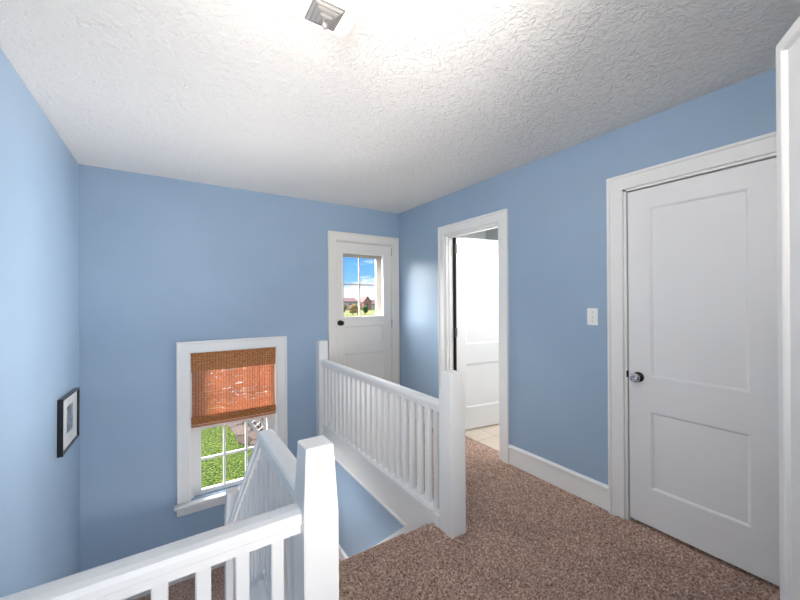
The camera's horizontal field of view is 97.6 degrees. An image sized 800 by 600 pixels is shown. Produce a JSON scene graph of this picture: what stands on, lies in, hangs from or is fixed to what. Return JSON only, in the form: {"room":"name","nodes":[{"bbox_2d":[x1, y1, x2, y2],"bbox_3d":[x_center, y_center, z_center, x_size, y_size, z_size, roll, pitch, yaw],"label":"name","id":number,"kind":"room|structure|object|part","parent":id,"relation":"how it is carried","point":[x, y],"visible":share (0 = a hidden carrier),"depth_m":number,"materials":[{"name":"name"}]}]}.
{"room":"stair landing","nodes":[
{"label":"stair landing","id":0,"kind":"room"},
{"bbox_2d":[0,47,79,597],"bbox_3d":[-1.249,1.593,0.721,0.140,5.332,4.589,0,0,-33],"label":"wall","id":1,"kind":"structure","parent":0,"point":[40,490],"depth_m":1.79,"materials":[{"name":"blue paint"}]},
{"bbox_2d":[57,387,79,457],"bbox_3d":[-2.219,0.802,2.347,0.028,0.369,0.481,0,0,-33],"label":"picture frame","id":2,"kind":"object","parent":1,"relation":"attached to","point":[68,405],"visible":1,"depth_m":2.30,"materials":[{"name":"black paint"}]},
{"bbox_2d":[67,402,72,432],"bbox_3d":[-2.220,0.790,2.353,0.002,0.180,0.167,0,0,-33],"label":"print","id":3,"kind":"object","parent":2,"relation":"attached to","point":[70,404],"depth_m":2.35},
{"bbox_2d":[134,559,340,599],"bbox_3d":[-1.381,2.433,2.800,1.922,0.011,0.967,0,0,-33],"label":"floor","id":4,"kind":"structure","parent":0,"point":[184,590],"depth_m":2.94,"materials":[{"name":"brown carpet"}]},
{"bbox_2d":[224,429,296,599],"bbox_3d":[-0.755,1.523,1.841,0.104,1.828,1.773,0,0,-33],"label":"stair railing","id":5,"kind":"object","parent":4,"relation":"on","point":[268,482],"visible":0.58,"depth_m":1.62,"materials":[{"name":"white paint"}]},
{"bbox_3d":[-1.210,1.910,2.539,0.104,1.062,0.104,0,0,-33],"label":"newel post","id":6,"kind":"part","parent":5,"relation":"part of","materials":[{"name":"white paint"}]},
{"bbox_3d":[-0.726,1.735,1.799,0.044,0.964,1.669,0,0,-33],"label":"rail","id":7,"kind":"part","parent":5,"relation":"part of","materials":[{"name":"white paint"}]},
{"bbox_3d":[-0.730,1.119,1.799,0.075,1.020,1.671,0,0,-33],"label":"handrail","id":8,"kind":"part","parent":5,"relation":"part of","materials":[{"name":"white paint"}]},
{"bbox_2d":[78,164,485,571],"bbox_3d":[-0.599,1.593,3.957,4.776,5.332,0.170,0,0,-33],"label":"wall","id":9,"kind":"structure","parent":0,"point":[164,262],"depth_m":2.98,"materials":[{"name":"blue paint"}]},
{"bbox_2d":[174,336,287,516],"bbox_3d":[-1.564,1.115,3.320,0.983,1.503,0.220,0,0,-33],"label":"window","id":10,"kind":"structure","parent":9,"relation":"in","point":[189,458],"depth_m":3.15,"materials":[{"name":"white paint"}]},
{"bbox_3d":[-1.538,1.779,3.286,0.983,0.026,0.140,0,0,-33],"label":"sill","id":11,"kind":"part","parent":10,"relation":"part of","materials":[{"name":"white paint"}]},
{"bbox_3d":[-1.591,0.810,3.359,0.722,0.677,0.032,0,0,-33],"label":"sash","id":12,"kind":"part","parent":10,"relation":"part of","materials":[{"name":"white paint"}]},
{"bbox_2d":[191,347,275,427],"bbox_3d":[-1.540,0.800,3.281,0.719,0.660,0.043,0,0,-33],"label":"woven shade","id":13,"kind":"object","parent":10,"relation":"attached to","point":[260,404],"visible":1,"depth_m":3.26,"materials":[{"name":"brown wicker"}]},
{"bbox_3d":[-1.544,0.846,3.289,0.704,0.437,0.006,0,0,-33],"label":"shade panel","id":14,"kind":"part","parent":13,"relation":"part of","materials":[{"name":"brown wicker"}]},
{"bbox_3d":[-1.568,1.437,3.330,0.722,0.636,0.032,0,0,-33],"label":"sash","id":15,"kind":"part","parent":10,"relation":"part of","materials":[{"name":"white paint"}]},
{"bbox_2d":[123,545,347,599],"bbox_3d":[-1.389,2.377,2.813,1.914,0.110,0.929,0,0,-33],"label":"baseboard","id":16,"kind":"structure","parent":9,"relation":"attached to","point":[342,555],"depth_m":3.04,"materials":[{"name":"white paint"}]},
{"bbox_2d":[336,241,391,381],"bbox_3d":[-0.392,0.349,4.035,0.723,1.992,0.105,0,0,-33],"label":"door","id":17,"kind":"structure","parent":9,"relation":"in","point":[363,342],"depth_m":4.06,"materials":[{"name":"white paint"}]},
{"bbox_2d":[343,253,381,316],"bbox_3d":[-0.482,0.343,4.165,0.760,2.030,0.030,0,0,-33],"label":"window","id":18,"kind":"structure","parent":17,"relation":"in","point":[378,263],"depth_m":4.28,"materials":[{"name":"paint"}]},
{"bbox_2d":[328,230,399,384],"bbox_3d":[-0.429,0.318,4.079,0.908,2.139,0.163,0,0,-33],"label":"trim","id":19,"kind":"structure","parent":9,"relation":"attached to","point":[333,236],"depth_m":4.04,"materials":[{"name":"white paint"}]},
{"bbox_2d":[335,460,403,557],"bbox_3d":[-0.267,2.890,2.954,0.112,2.730,1.919,0,0,-33],"label":"wall","id":20,"kind":"structure","parent":0,"point":[364,522],"depth_m":2.98,"materials":[{"name":"blue paint"}]},
{"bbox_2d":[323,425,439,527],"bbox_3d":[-0.269,1.417,2.927,0.112,0.247,1.975,0,0,-33],"label":"trim","id":21,"kind":"structure","parent":20,"relation":"attached to","point":[405,506],"depth_m":2.64,"materials":[{"name":"white paint"}]},
{"bbox_2d":[316,340,465,538],"bbox_3d":[-0.251,0.981,2.875,0.114,1.109,2.090,0,0,-34],"label":"landing railing","id":22,"kind":"object","parent":21,"relation":"on","point":[375,416],"visible":0.99,"depth_m":2.44,"materials":[{"name":"white paint"}]},
{"bbox_3d":[-0.821,0.985,3.695,0.100,1.109,0.091,0,0,-33],"label":"newel post","id":23,"kind":"part","parent":22,"relation":"part of","materials":[{"name":"white paint"}]},
{"bbox_3d":[-0.263,0.650,2.886,0.075,0.062,1.912,0,0,-34],"label":"handrail","id":24,"kind":"part","parent":22,"relation":"part of","materials":[{"name":"white paint"}]},
{"bbox_3d":[-0.259,1.287,2.885,0.048,0.013,1.911,0,0,-34],"label":"rail","id":25,"kind":"part","parent":22,"relation":"part of","materials":[{"name":"white paint"}]},
{"bbox_3d":[0.307,0.890,2.060,0.112,0.937,0.112,0,0,-33],"label":"newel post","id":26,"kind":"part","parent":22,"relation":"part of","materials":[{"name":"white paint"}]},
{"bbox_2d":[373,509,431,546],"bbox_3d":[-0.076,1.877,2.536,0.018,1.202,0.980,0,0,-33],"label":"trim","id":27,"kind":"structure","parent":20,"relation":"attached to","point":[426,518],"depth_m":2.25,"materials":[{"name":"white paint"}]},
{"bbox_2d":[339,533,403,563],"bbox_3d":[-0.471,1.906,2.288,0.915,1.040,0.980,0,0,-33],"label":"trim","id":28,"kind":"structure","parent":0,"point":[356,555],"depth_m":2.21,"materials":[{"name":"white wood"}]},
{"bbox_2d":[250,577,262,599],"bbox_3d":[-0.896,1.897,2.056,0.050,1.238,1.042,0,0,-33],"label":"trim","id":29,"kind":"structure","parent":28,"relation":"attached to","point":[253,592],"depth_m":1.75,"materials":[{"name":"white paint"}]},
{"bbox_2d":[0,0,799,213],"bbox_3d":[-0.030,-1.120,1.498,3.075,0.120,4.929,0,0,-33],"label":"ceiling","id":30,"kind":"structure","parent":0,"point":[420,102],"depth_m":1.68,"materials":[{"name":"white paint"}]},
{"bbox_2d":[275,0,368,35],"bbox_3d":[-0.258,-0.994,1.187,0.270,0.131,0.270,0,0,-33],"label":"ceiling light","id":31,"kind":"object","parent":30,"relation":"attached to","point":[337,17],"visible":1,"depth_m":1.19,"materials":[{"name":"white glass"}]},
{"bbox_2d":[465,424,498,450],"bbox_3d":[1.453,1.407,3.630,1.500,0.118,2.689,0,0,-33],"label":"floor tile","id":32,"kind":"structure","parent":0,"point":[488,435],"depth_m":3.49,"materials":[{"name":"beige tile"}]},
{"bbox_2d":[486,228,497,239],"bbox_3d":[2.022,0.186,4.010,0.120,2.552,2.689,0,0,-33],"label":"wall","id":33,"kind":"structure","parent":0,"point":[492,234],"depth_m":4.97,"materials":[{"name":"grey paint"}]},
{"bbox_2d":[339,423,779,599],"bbox_3d":[-0.114,1.371,1.885,3.041,0.047,3.894,0,0,-33],"label":"floor","id":34,"kind":"structure","parent":0,"point":[526,537],"depth_m":1.83,"materials":[{"name":"brown carpet"}]},
{"bbox_2d":[0,435,338,599],"bbox_3d":[-0.625,0.895,0.805,0.999,0.935,0.104,0,0,-33],"label":"guard railing","id":35,"kind":"object","parent":34,"relation":"on","point":[312,519],"visible":1,"depth_m":0.94,"materials":[{"name":"white paint"}]},
{"bbox_3d":[-0.671,0.638,0.782,0.898,0.062,0.075,0,0,-33],"label":"handrail","id":36,"kind":"part","parent":35,"relation":"part of","materials":[{"name":"white paint"}]},
{"bbox_3d":[-0.251,0.893,1.050,0.104,0.935,0.104,0,0,-33],"label":"newel post","id":37,"kind":"part","parent":35,"relation":"part of","materials":[{"name":"white paint"}]},
{"bbox_2d":[398,68,775,510],"bbox_3d":[1.103,0.240,2.689,0.115,2.652,3.889,0,0,-33],"label":"wall","id":38,"kind":"structure","parent":0,"point":[555,203],"depth_m":2.50,"materials":[{"name":"blue paint"}]},
{"bbox_2d":[438,208,509,464],"bbox_3d":[0.697,0.303,3.290,0.140,2.113,0.887,0,0,-33],"label":"trim","id":39,"kind":"structure","parent":38,"relation":"attached to","point":[497,219],"depth_m":3.10,"materials":[{"name":"white paint"}]},
{"bbox_2d":[453,237,498,429],"bbox_3d":[0.879,0.346,3.688,0.690,1.978,0.096,0,0,-24],"label":"door","id":40,"kind":"structure","parent":38,"relation":"in","point":[475,261],"depth_m":3.68,"materials":[{"name":"white paint"}]},
{"bbox_2d":[508,444,607,510],"bbox_3d":[1.115,1.268,2.554,0.024,0.157,0.785,0,0,-33],"label":"baseboard","id":41,"kind":"structure","parent":38,"relation":"attached to","point":[595,492],"depth_m":2.49,"materials":[{"name":"white paint"}]},
{"bbox_2d":[587,308,597,324],"bbox_3d":[1.270,0.110,2.313,0.017,0.112,0.070,0,0,-33],"label":"light switch","id":42,"kind":"object","parent":38,"relation":"attached to","point":[592,313],"visible":1,"depth_m":2.31,"materials":[{"name":"white plastic"}]},
{"bbox_2d":[606,131,775,519],"bbox_3d":[1.614,0.291,1.890,0.138,2.123,0.882,0,0,-33],"label":"trim","id":43,"kind":"structure","parent":38,"relation":"attached to","point":[763,147],"depth_m":2.15,"materials":[{"name":"white paint"}]},
{"bbox_2d":[628,158,779,586],"bbox_3d":[1.569,0.334,1.861,0.099,1.982,0.661,0,0,-33],"label":"door","id":44,"kind":"structure","parent":38,"relation":"in","point":[704,428],"depth_m":1.83,"materials":[{"name":"white paint"}]},
{"bbox_3d":[1.417,0.461,2.090,0.032,0.060,0.060,0,0,-33],"label":"knob","id":45,"kind":"part","parent":44,"relation":"part of","materials":[{"name":"silver metal"}]},
{"bbox_3d":[0.032,1.472,1.561,2.925,0.200,4.589,0,0,-33],"label":"floor slab","id":46,"kind":"structure","parent":0,"visible":0},
{"bbox_2d":[257,580,268,599],"bbox_3d":[-0.443,1.448,1.348,0.075,0.332,0.643,0,0,-33],"label":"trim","id":47,"kind":"structure","parent":46,"relation":"attached to","point":[262,594],"depth_m":1.55,"materials":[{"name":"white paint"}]},
{"bbox_3d":[0.844,0.279,0.313,2.925,2.732,0.120,0,0,-33],"label":"wall","id":48,"kind":"structure","parent":0,"visible":0},
{"bbox_2d":[776,16,799,599],"bbox_3d":[0.925,0.316,0.626,0.102,2.031,0.709,0,0,27],"label":"door","id":49,"kind":"structure","parent":48,"relation":"in","point":[788,48],"depth_m":0.93,"materials":[{"name":"white paint"}]},
{"label":"outside","id":50,"kind":"structure","parent":0,"visible":0},
{"bbox_2d":[201,352,263,487],"bbox_3d":[-8.378,4.479,21.922,70.000,0.200,38.111,0,0,-33],"label":"lawn","id":51,"kind":"structure","parent":50,"point":[211,438],"depth_m":9.64,"materials":[{"name":"green plant"}]},
{"bbox_2d":[207,358,265,433],"bbox_3d":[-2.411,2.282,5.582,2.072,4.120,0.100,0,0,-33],"label":"railing","id":52,"kind":"object","parent":51,"relation":"on","point":[261,421],"visible":0.05,"depth_m":5.62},
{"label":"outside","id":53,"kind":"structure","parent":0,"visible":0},
{"bbox_2d":[200,354,265,446],"bbox_3d":[-5.355,4.343,20.503,10.500,0.030,19.800,0,0,-33],"label":"paving","id":54,"kind":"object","parent":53,"point":[238,429],"visible":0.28,"depth_m":11.76,"materials":[{"name":"stone"}]},
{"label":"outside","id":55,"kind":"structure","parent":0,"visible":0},
{"bbox_2d":[344,302,374,316],"bbox_3d":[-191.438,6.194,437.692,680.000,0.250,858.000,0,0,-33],"label":"field","id":56,"kind":"structure","parent":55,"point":[371,312],"depth_m":118.55,"materials":[{"name":"green plant"}]},
{"bbox_2d":[344,298,357,309],"bbox_3d":[-29.196,1.887,165.020,17.000,5.790,8.800,0,0,-33],"label":"house","id":57,"kind":"structure","parent":56,"relation":"on","point":[347,301],"depth_m":164.43,"materials":[{"name":"white"}]},
{"bbox_2d":[349,304,356,314],"bbox_3d":[-14.363,2.935,107.588,2.629,3.370,2.312,0,0,-33],"label":"shrub","id":58,"kind":"object","parent":56,"relation":"on","point":[352,308],"visible":1,"depth_m":107.00,"materials":[{"name":"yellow plant"}]},
{"bbox_2d":[362,305,368,312],"bbox_3d":[-10.788,3.104,108.910,2.030,2.992,2.096,0,0,-33],"label":"shrub","id":59,"kind":"object","parent":56,"relation":"on","point":[365,307],"visible":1,"depth_m":108.39,"materials":[{"name":"green plant"}]},
{"bbox_2d":[360,296,371,309],"bbox_3d":[-16.734,1.462,166.620,4.800,6.490,5.800,0,0,-33],"label":"house","id":60,"kind":"structure","parent":56,"relation":"on","point":[364,300],"depth_m":164.87,"materials":[{"name":"brick"}]},
{"bbox_2d":[371,300,374,308],"bbox_3d":[-15.628,2.318,176.609,7.200,4.790,8.300,0,0,-33],"label":"house","id":61,"kind":"structure","parent":56,"relation":"on","point":[373,301],"depth_m":173.89,"materials":[{"name":"white"}]}
]}

